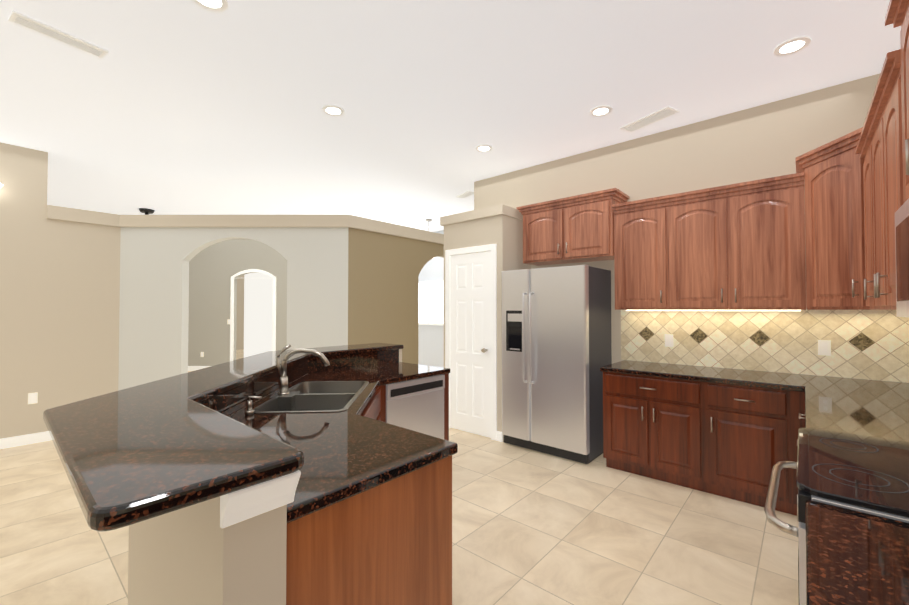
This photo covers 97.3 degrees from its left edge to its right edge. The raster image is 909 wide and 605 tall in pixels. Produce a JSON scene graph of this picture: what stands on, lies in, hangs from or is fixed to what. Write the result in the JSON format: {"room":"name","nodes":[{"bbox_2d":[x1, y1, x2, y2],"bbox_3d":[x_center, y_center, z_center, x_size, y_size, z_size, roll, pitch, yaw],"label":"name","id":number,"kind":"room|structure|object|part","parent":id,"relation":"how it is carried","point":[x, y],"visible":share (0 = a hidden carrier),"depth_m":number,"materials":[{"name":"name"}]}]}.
{"room":"kitchen","nodes":[
{"label":"kitchen","id":0,"kind":"room"},
{"bbox_2d":[0,142,120,438],"bbox_3d":[-5.309,-0.087,3.225,0.120,3.070,4.030,-1,-1,41],"label":"wall","id":1,"kind":"structure","parent":0,"point":[82,306],"depth_m":4.25,"materials":[{"name":"beige paint"}]},
{"bbox_2d":[0,431,51,448],"bbox_3d":[-5.232,1.397,3.185,0.014,0.100,3.950,-1,-1,41],"label":"baseboard","id":2,"kind":"structure","parent":1,"relation":"attached to","point":[9,442],"depth_m":4.11,"materials":[{"name":"white wood"}]},
{"bbox_2d":[28,392,37,403],"bbox_3d":[-4.388,0.997,4.161,0.009,0.114,0.070,-1,-1,41],"label":"outlet","id":3,"kind":"object","parent":1,"relation":"attached to","point":[32,398],"visible":1,"depth_m":4.16,"materials":[{"name":"white plastic"}]},
{"bbox_2d":[47,205,118,226],"bbox_3d":[-4.275,-0.958,4.640,0.495,0.140,0.660,-1,-1,41],"label":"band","id":4,"kind":"structure","parent":0,"point":[78,215],"depth_m":4.43,"materials":[{"name":"beige paint"}]},
{"bbox_2d":[118,227,347,390],"bbox_3d":[-2.595,0.294,4.758,2.686,2.360,0.120,0,-1,0],"label":"wall","id":5,"kind":"structure","parent":0,"point":[154,305],"depth_m":4.71,"materials":[{"name":"grey paint"}]},
{"bbox_2d":[119,215,349,227],"bbox_3d":[-2.595,-0.953,4.922,2.726,0.140,0.495,0,-1,0],"label":"band","id":6,"kind":"object","parent":5,"relation":"attached to","point":[233,220],"visible":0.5,"depth_m":4.67,"materials":[{"name":"beige paint"}]},
{"bbox_2d":[188,239,286,365],"bbox_3d":[-5.994,0.017,9.209,9.900,3.070,0.120,0,-1,0],"label":"wall","id":7,"kind":"structure","parent":0,"point":[213,268],"depth_m":9.15,"materials":[{"name":"beige paint"}]},
{"bbox_2d":[188,366,209,370],"bbox_3d":[-8.031,1.500,9.113,5.825,0.100,0.014,0,-1,0],"label":"baseboard","id":8,"kind":"structure","parent":7,"relation":"attached to","point":[192,368],"depth_m":9.11,"materials":[{"name":"white wood"}]},
{"bbox_2d":[230,269,275,360],"bbox_3d":[-4.602,0.393,9.137,1.034,2.315,0.015,0,-1,0],"label":"door frame","id":9,"kind":"structure","parent":7,"relation":"attached to","point":[232,312],"depth_m":9.13,"materials":[{"name":"white wood"}]},
{"bbox_2d":[244,273,272,357],"bbox_3d":[-4.603,0.275,10.551,1.894,2.600,0.010,0,-1,0],"label":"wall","id":10,"kind":"structure","parent":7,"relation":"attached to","point":[258,306],"depth_m":10.54,"materials":[{"name":"white paint"}]},
{"bbox_2d":[236,275,243,349],"bbox_3d":[-7.925,0.091,13.511,0.120,3.070,16.080,-1,-1,41],"label":"wall","id":11,"kind":"structure","parent":0,"point":[240,317],"depth_m":13.94,"materials":[{"name":"beige paint"}]},
{"bbox_2d":[348,227,443,363],"bbox_3d":[-0.152,0.317,6.049,0.120,2.360,3.480,-1,-1,41],"label":"wall","id":12,"kind":"structure","parent":0,"point":[384,270],"depth_m":5.13,"materials":[{"name":"brown paint"}]},
{"bbox_2d":[349,215,443,244],"bbox_3d":[-0.266,-0.932,6.157,0.495,0.140,3.500,-1,-1,41],"label":"band","id":13,"kind":"object","parent":12,"relation":"attached to","point":[362,223],"visible":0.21,"depth_m":5.18,"materials":[{"name":"beige paint"}]},
{"bbox_2d":[0,349,798,604],"bbox_3d":[-2.061,1.566,8.280,15.800,0.060,16.200,-1,-1,41],"label":"floor","id":14,"kind":"structure","parent":0,"point":[531,527],"depth_m":2.41,"materials":[{"name":"tile"}]},
{"bbox_2d":[128,419,457,604],"bbox_3d":[-0.542,0.929,2.395,2.186,1.010,2.278,-1,-1,41],"label":"kitchen island","id":15,"kind":"object","parent":14,"relation":"on","point":[302,476],"depth_m":1.16,"materials":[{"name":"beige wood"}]},
{"bbox_2d":[43,343,449,531],"bbox_3d":[-0.692,0.404,2.394,2.416,0.040,2.490,-1,-1,41],"label":"island countertop","id":16,"kind":"structure","parent":15,"relation":"on","point":[140,455],"depth_m":1.35,"materials":[{"name":"black stone"}]},
{"bbox_2d":[276,344,329,394],"bbox_3d":[-0.890,0.392,2.355,0.225,0.293,0.225,-1,-1,41],"label":"faucet","id":17,"kind":"object","parent":16,"relation":"on","point":[283,390],"depth_m":2.34,"materials":[{"name":"silver metal"}]},
{"bbox_2d":[254,381,368,412],"bbox_3d":[-0.797,0.688,2.356,0.877,0.390,0.877,-1,-1,41],"label":"sink","id":18,"kind":"object","parent":15,"relation":"in","point":[308,396],"depth_m":2.34,"materials":[{"name":"grey metal"}]},
{"bbox_2d":[386,375,444,438],"bbox_3d":[-0.513,1.026,3.323,0.617,0.846,0.620,-1,-1,41],"label":"dishwasher","id":19,"kind":"object","parent":14,"relation":"on","point":[416,405],"visible":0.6,"depth_m":3.14,"materials":[{"name":"grey metal"}]},
{"bbox_2d":[501,265,611,463],"bbox_3d":[1.010,0.567,4.054,0.910,1.790,0.707,-1,-1,41],"label":"fridge","id":20,"kind":"object","parent":14,"relation":"on","point":[556,339],"visible":0.96,"depth_m":3.78,"materials":[{"name":"grey metal"}]},
{"bbox_2d":[603,408,707,492],"bbox_3d":[1.777,1.027,3.465,0.760,0.850,0.628,-1,-1,41],"label":"base cabinet","id":21,"kind":"object","parent":14,"relation":"on","point":[670,451],"depth_m":3.20,"materials":[{"name":"brown wood"}]},
{"bbox_2d":[600,360,908,441],"bbox_3d":[1.800,0.566,2.600,1.972,0.039,1.913,-1,-1,41],"label":"countertop","id":22,"kind":"structure","parent":21,"relation":"on","point":[762,403],"depth_m":2.81,"materials":[{"name":"brown stone"}]},
{"bbox_2d":[704,424,795,515],"bbox_3d":[2.252,1.020,3.050,0.502,0.850,0.628,-1,-1,41],"label":"base cabinet","id":23,"kind":"object","parent":14,"relation":"on","point":[728,433],"depth_m":2.81,"materials":[{"name":"brown wood"}]},
{"bbox_2d":[796,440,797,520],"bbox_3d":[2.710,1.013,2.664,0.696,0.850,0.608,-1,-1,41],"label":"base cabinet","id":24,"kind":"object","parent":14,"relation":"on","point":[796,440],"depth_m":2.65,"materials":[{"name":"brown wood"}]},
{"bbox_2d":[764,428,908,604],"bbox_3d":[1.386,0.892,1.174,0.724,1.040,0.756,-1,-1,41],"label":"range","id":25,"kind":"object","parent":14,"relation":"on","point":[864,474],"visible":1,"depth_m":1.17,"materials":[{"name":"silver metal"}]},
{"bbox_3d":[1.147,0.965,1.382,0.089,0.652,0.672,-1,-1,41],"label":"handle","id":26,"kind":"part","parent":25,"relation":"part of","materials":[{"name":"silver metal"}]},
{"bbox_3d":[1.185,0.955,1.349,0.030,0.860,0.736,-1,-1,41],"label":"door","id":27,"kind":"part","parent":25,"relation":"part of","materials":[{"name":"silver metal"}]},
{"bbox_2d":[796,428,908,517],"bbox_3d":[1.377,0.509,1.188,0.545,0.018,0.748,-1,-1,41],"label":"cooktop","id":28,"kind":"object","parent":25,"relation":"in","point":[861,473],"depth_m":1.18,"materials":[{"name":"black glass"}]},
{"bbox_2d":[418,230,443,367],"bbox_3d":[-0.049,0.002,8.355,2.752,3.070,0.120,-1,-1,41],"label":"wall","id":29,"kind":"structure","parent":0,"point":[430,345],"depth_m":8.65,"materials":[{"name":"grey paint"}]},
{"bbox_2d":[418,280,443,324],"bbox_3d":[-0.548,0.007,8.671,1.380,0.950,0.059,-1,-1,41],"label":"nook window","id":30,"kind":"structure","parent":29,"relation":"in","point":[430,302],"depth_m":8.63,"materials":[{"name":"white glass"}]},
{"bbox_2d":[0,0,900,231],"bbox_3d":[-2.061,-1.564,8.335,15.800,0.060,16.200,-1,-1,41],"label":"ceiling","id":31,"kind":"structure","parent":0,"point":[176,107],"depth_m":3.01,"materials":[{"name":"white paint"}]},
{"bbox_2d":[8,10,107,58],"bbox_3d":[-2.410,-1.630,2.450,0.120,0.012,0.420,-1,-1,33],"label":"ceiling vent","id":32,"kind":"object","parent":31,"relation":"in","point":[20,19],"visible":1,"depth_m":2.43,"materials":[{"name":"white metal"}]},
{"bbox_2d":[139,208,154,214],"bbox_3d":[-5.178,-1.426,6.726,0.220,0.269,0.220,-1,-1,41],"label":"ceiling fan","id":33,"kind":"object","parent":31,"relation":"attached to","point":[146,211],"visible":0.4,"depth_m":6.67,"materials":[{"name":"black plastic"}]},
{"bbox_2d":[193,0,227,11],"bbox_3d":[-1.324,-1.636,2.155,0.184,0.008,0.184,-1,-1,41],"label":"recessed light","id":34,"kind":"object","parent":31,"relation":"in","point":[216,5],"visible":1,"depth_m":2.19,"materials":[{"name":"white"}]},
{"bbox_2d":[322,105,344,116],"bbox_3d":[-1.020,-1.615,3.369,0.184,0.008,0.184,-1,-1,41],"label":"recessed light","id":35,"kind":"object","parent":31,"relation":"in","point":[333,110],"visible":0.98,"depth_m":3.36,"materials":[{"name":"white"}]},
{"bbox_2d":[456,191,473,198],"bbox_3d":[0.170,-1.571,5.827,0.140,0.012,0.360,1,-1,-31],"label":"ceiling vent","id":36,"kind":"object","parent":31,"relation":"in","point":[466,194],"visible":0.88,"depth_m":5.82,"materials":[{"name":"white metal"}]},
{"bbox_2d":[475,144,492,151],"bbox_3d":[0.307,-1.602,4.156,0.184,0.008,0.184,-1,-1,41],"label":"recessed light","id":37,"kind":"object","parent":31,"relation":"in","point":[483,148],"visible":1,"depth_m":4.15,"materials":[{"name":"white"}]},
{"bbox_2d":[590,105,612,116],"bbox_3d":[1.237,-1.615,3.377,0.184,0.008,0.184,-1,-1,41],"label":"recessed light","id":38,"kind":"object","parent":31,"relation":"in","point":[601,111],"visible":0.98,"depth_m":3.37,"materials":[{"name":"white plastic"}]},
{"bbox_2d":[620,106,678,132],"bbox_3d":[1.713,-1.611,3.536,0.160,0.012,0.460,1,-1,-31],"label":"ceiling vent","id":39,"kind":"object","parent":31,"relation":"in","point":[654,117],"visible":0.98,"depth_m":3.51,"materials":[{"name":"white metal"}]},
{"bbox_2d":[773,36,810,55],"bbox_3d":[2.148,-1.630,2.546,0.184,0.008,0.184,-1,-1,41],"label":"recessed light","id":40,"kind":"object","parent":31,"relation":"in","point":[792,46],"visible":1,"depth_m":2.54,"materials":[{"name":"white plastic"}]},
{"bbox_2d":[440,204,530,441],"bbox_3d":[0.370,0.224,4.718,0.900,2.500,0.620,-1,-1,41],"label":"wall","id":41,"kind":"structure","parent":0,"point":[501,226],"depth_m":4.38,"materials":[{"name":"beige paint"}]},
{"bbox_2d":[450,251,490,437],"bbox_3d":[0.162,0.452,4.490,0.590,2.015,0.110,-1,-1,41],"label":"pantry door","id":42,"kind":"structure","parent":41,"relation":"in","point":[470,342],"depth_m":4.50,"materials":[{"name":"white wood"}]},
{"bbox_2d":[445,244,496,440],"bbox_3d":[0.172,0.422,4.503,0.730,2.095,0.017,-1,-1,41],"label":"door frame","id":43,"kind":"structure","parent":41,"relation":"attached to","point":[492,248],"depth_m":4.29,"materials":[{"name":"white wood"}]},
{"bbox_2d":[496,431,502,441],"bbox_3d":[0.476,1.415,4.222,0.075,0.100,0.014,-1,-1,41],"label":"baseboard","id":44,"kind":"structure","parent":41,"relation":"attached to","point":[499,436],"depth_m":4.21,"materials":[{"name":"white wood"}]},
{"bbox_2d":[474,73,903,382],"bbox_3d":[1.756,-0.074,4.003,3.875,3.070,0.120,-1,-1,41],"label":"wall","id":45,"kind":"structure","parent":0,"point":[771,139],"depth_m":3.58,"materials":[{"name":"beige paint"}]},
{"bbox_2d":[520,192,627,265],"bbox_3d":[1.214,-0.712,4.174,0.970,0.563,0.348,-1,-1,41],"label":"upper cabinet","id":46,"kind":"object","parent":45,"relation":"attached to","point":[573,231],"depth_m":4.00,"materials":[{"name":"brown wood"}]},
{"bbox_2d":[612,200,667,310],"bbox_3d":[1.759,-0.393,3.692,0.450,0.918,0.348,-1,-1,41],"label":"upper cabinet","id":47,"kind":"object","parent":45,"relation":"attached to","point":[639,232],"depth_m":3.55,"materials":[{"name":"brown wood"}]},
{"bbox_2d":[639,327,653,340],"bbox_3d":[1.839,0.300,3.829,0.136,0.136,0.003,-1,-1,41],"label":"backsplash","id":48,"kind":"structure","parent":45,"relation":"attached to","point":[645,333],"depth_m":3.83,"materials":[{"name":"brown tile"}]},
{"bbox_2d":[690,328,706,342],"bbox_3d":[2.165,0.295,3.544,0.136,0.136,0.003,-1,-1,41],"label":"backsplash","id":49,"kind":"structure","parent":45,"relation":"attached to","point":[698,335],"depth_m":3.54,"materials":[{"name":"brown tile"}]},
{"bbox_2d":[668,180,803,310],"bbox_3d":[2.262,-0.401,3.252,0.886,0.918,0.348,-1,-1,41],"label":"upper cabinet","id":50,"kind":"object","parent":45,"relation":"attached to","point":[736,247],"depth_m":3.09,"materials":[{"name":"brown wood"}]},
{"bbox_2d":[750,330,769,345],"bbox_3d":[2.489,0.290,3.260,0.136,0.136,0.003,-1,-1,41],"label":"tile","id":51,"kind":"structure","parent":45,"relation":"attached to","point":[759,337],"depth_m":3.26,"materials":[{"name":"brown tile"}]},
{"bbox_2d":[621,308,908,382],"bbox_3d":[2.416,0.304,3.332,2.003,0.509,0.010,-1,-1,41],"label":"tile backsplash","id":52,"kind":"structure","parent":45,"relation":"attached to","point":[790,345],"depth_m":3.18,"materials":[{"name":"tile"}]},
{"bbox_2d":[665,334,673,346],"bbox_3d":[1.983,0.351,3.697,0.072,0.116,0.008,-1,-1,41],"label":"electrical outlet","id":53,"kind":"object","parent":52,"relation":"attached to","point":[668,340],"visible":1,"depth_m":3.69,"materials":[{"name":"white plastic"}]},
{"bbox_2d":[818,340,830,355],"bbox_3d":[2.778,0.340,3.003,0.072,0.116,0.008,-1,-1,41],"label":"electrical outlet","id":54,"kind":"object","parent":52,"relation":"attached to","point":[824,347],"visible":1,"depth_m":3.00,"materials":[{"name":"white plastic"}]},
{"bbox_2d":[800,172,803,199],"bbox_3d":[2.482,-0.458,2.622,0.271,0.970,0.322,-1,-1,41],"label":"upper cabinet","id":55,"kind":"object","parent":45,"relation":"attached to","point":[801,173],"depth_m":2.85,"materials":[{"name":"brown wood"}]},
{"bbox_2d":[800,136,863,309],"bbox_3d":[2.723,-0.472,2.638,0.609,1.038,0.668,-1,-1,41],"label":"upper cabinet","id":56,"kind":"object","parent":45,"relation":"attached to","point":[831,170],"depth_m":2.62,"materials":[{"name":"brown wood"}]},
{"bbox_2d":[849,332,874,350],"bbox_3d":[2.929,0.284,2.876,0.136,0.136,0.003,-1,-1,41],"label":"tile","id":57,"kind":"structure","parent":45,"relation":"attached to","point":[861,341],"depth_m":2.88,"materials":[{"name":"brown tile"}]},
{"bbox_2d":[860,136,871,309],"bbox_3d":[2.462,-0.420,2.139,0.347,0.918,0.416,-1,-1,41],"label":"upper cabinet","id":58,"kind":"object","parent":45,"relation":"attached to","point":[863,151],"depth_m":2.39,"materials":[{"name":"brown wood"}]},
{"bbox_2d":[868,68,895,309],"bbox_3d":[2.055,-0.428,1.674,0.347,0.918,0.819,-1,-1,41],"label":"upper cabinet","id":59,"kind":"object","parent":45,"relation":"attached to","point":[881,134],"depth_m":1.82,"materials":[{"name":"brown wood"}]},
{"bbox_2d":[892,0,908,210],"bbox_3d":[1.532,-0.696,1.081,0.347,0.703,0.760,-1,-1,41],"label":"upper cabinet","id":60,"kind":"object","parent":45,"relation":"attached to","point":[900,58],"depth_m":1.45,"materials":[{"name":"brown wood"}]},
{"bbox_2d":[895,198,908,317],"bbox_3d":[1.511,-0.147,1.090,0.402,0.385,0.750,-1,-1,41],"label":"microwave","id":61,"kind":"object","parent":60,"relation":"attached to","point":[902,253],"visible":1,"depth_m":1.36,"materials":[{"name":"silver metal"}]},
{"bbox_2d":[805,500,908,604],"bbox_3d":[0.405,0.521,-0.017,0.628,0.039,2.325,-1,-1,41],"label":"countertop","id":62,"kind":"structure","parent":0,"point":[853,557],"depth_m":0.81,"materials":[{"name":"brown stone"}]}
]}

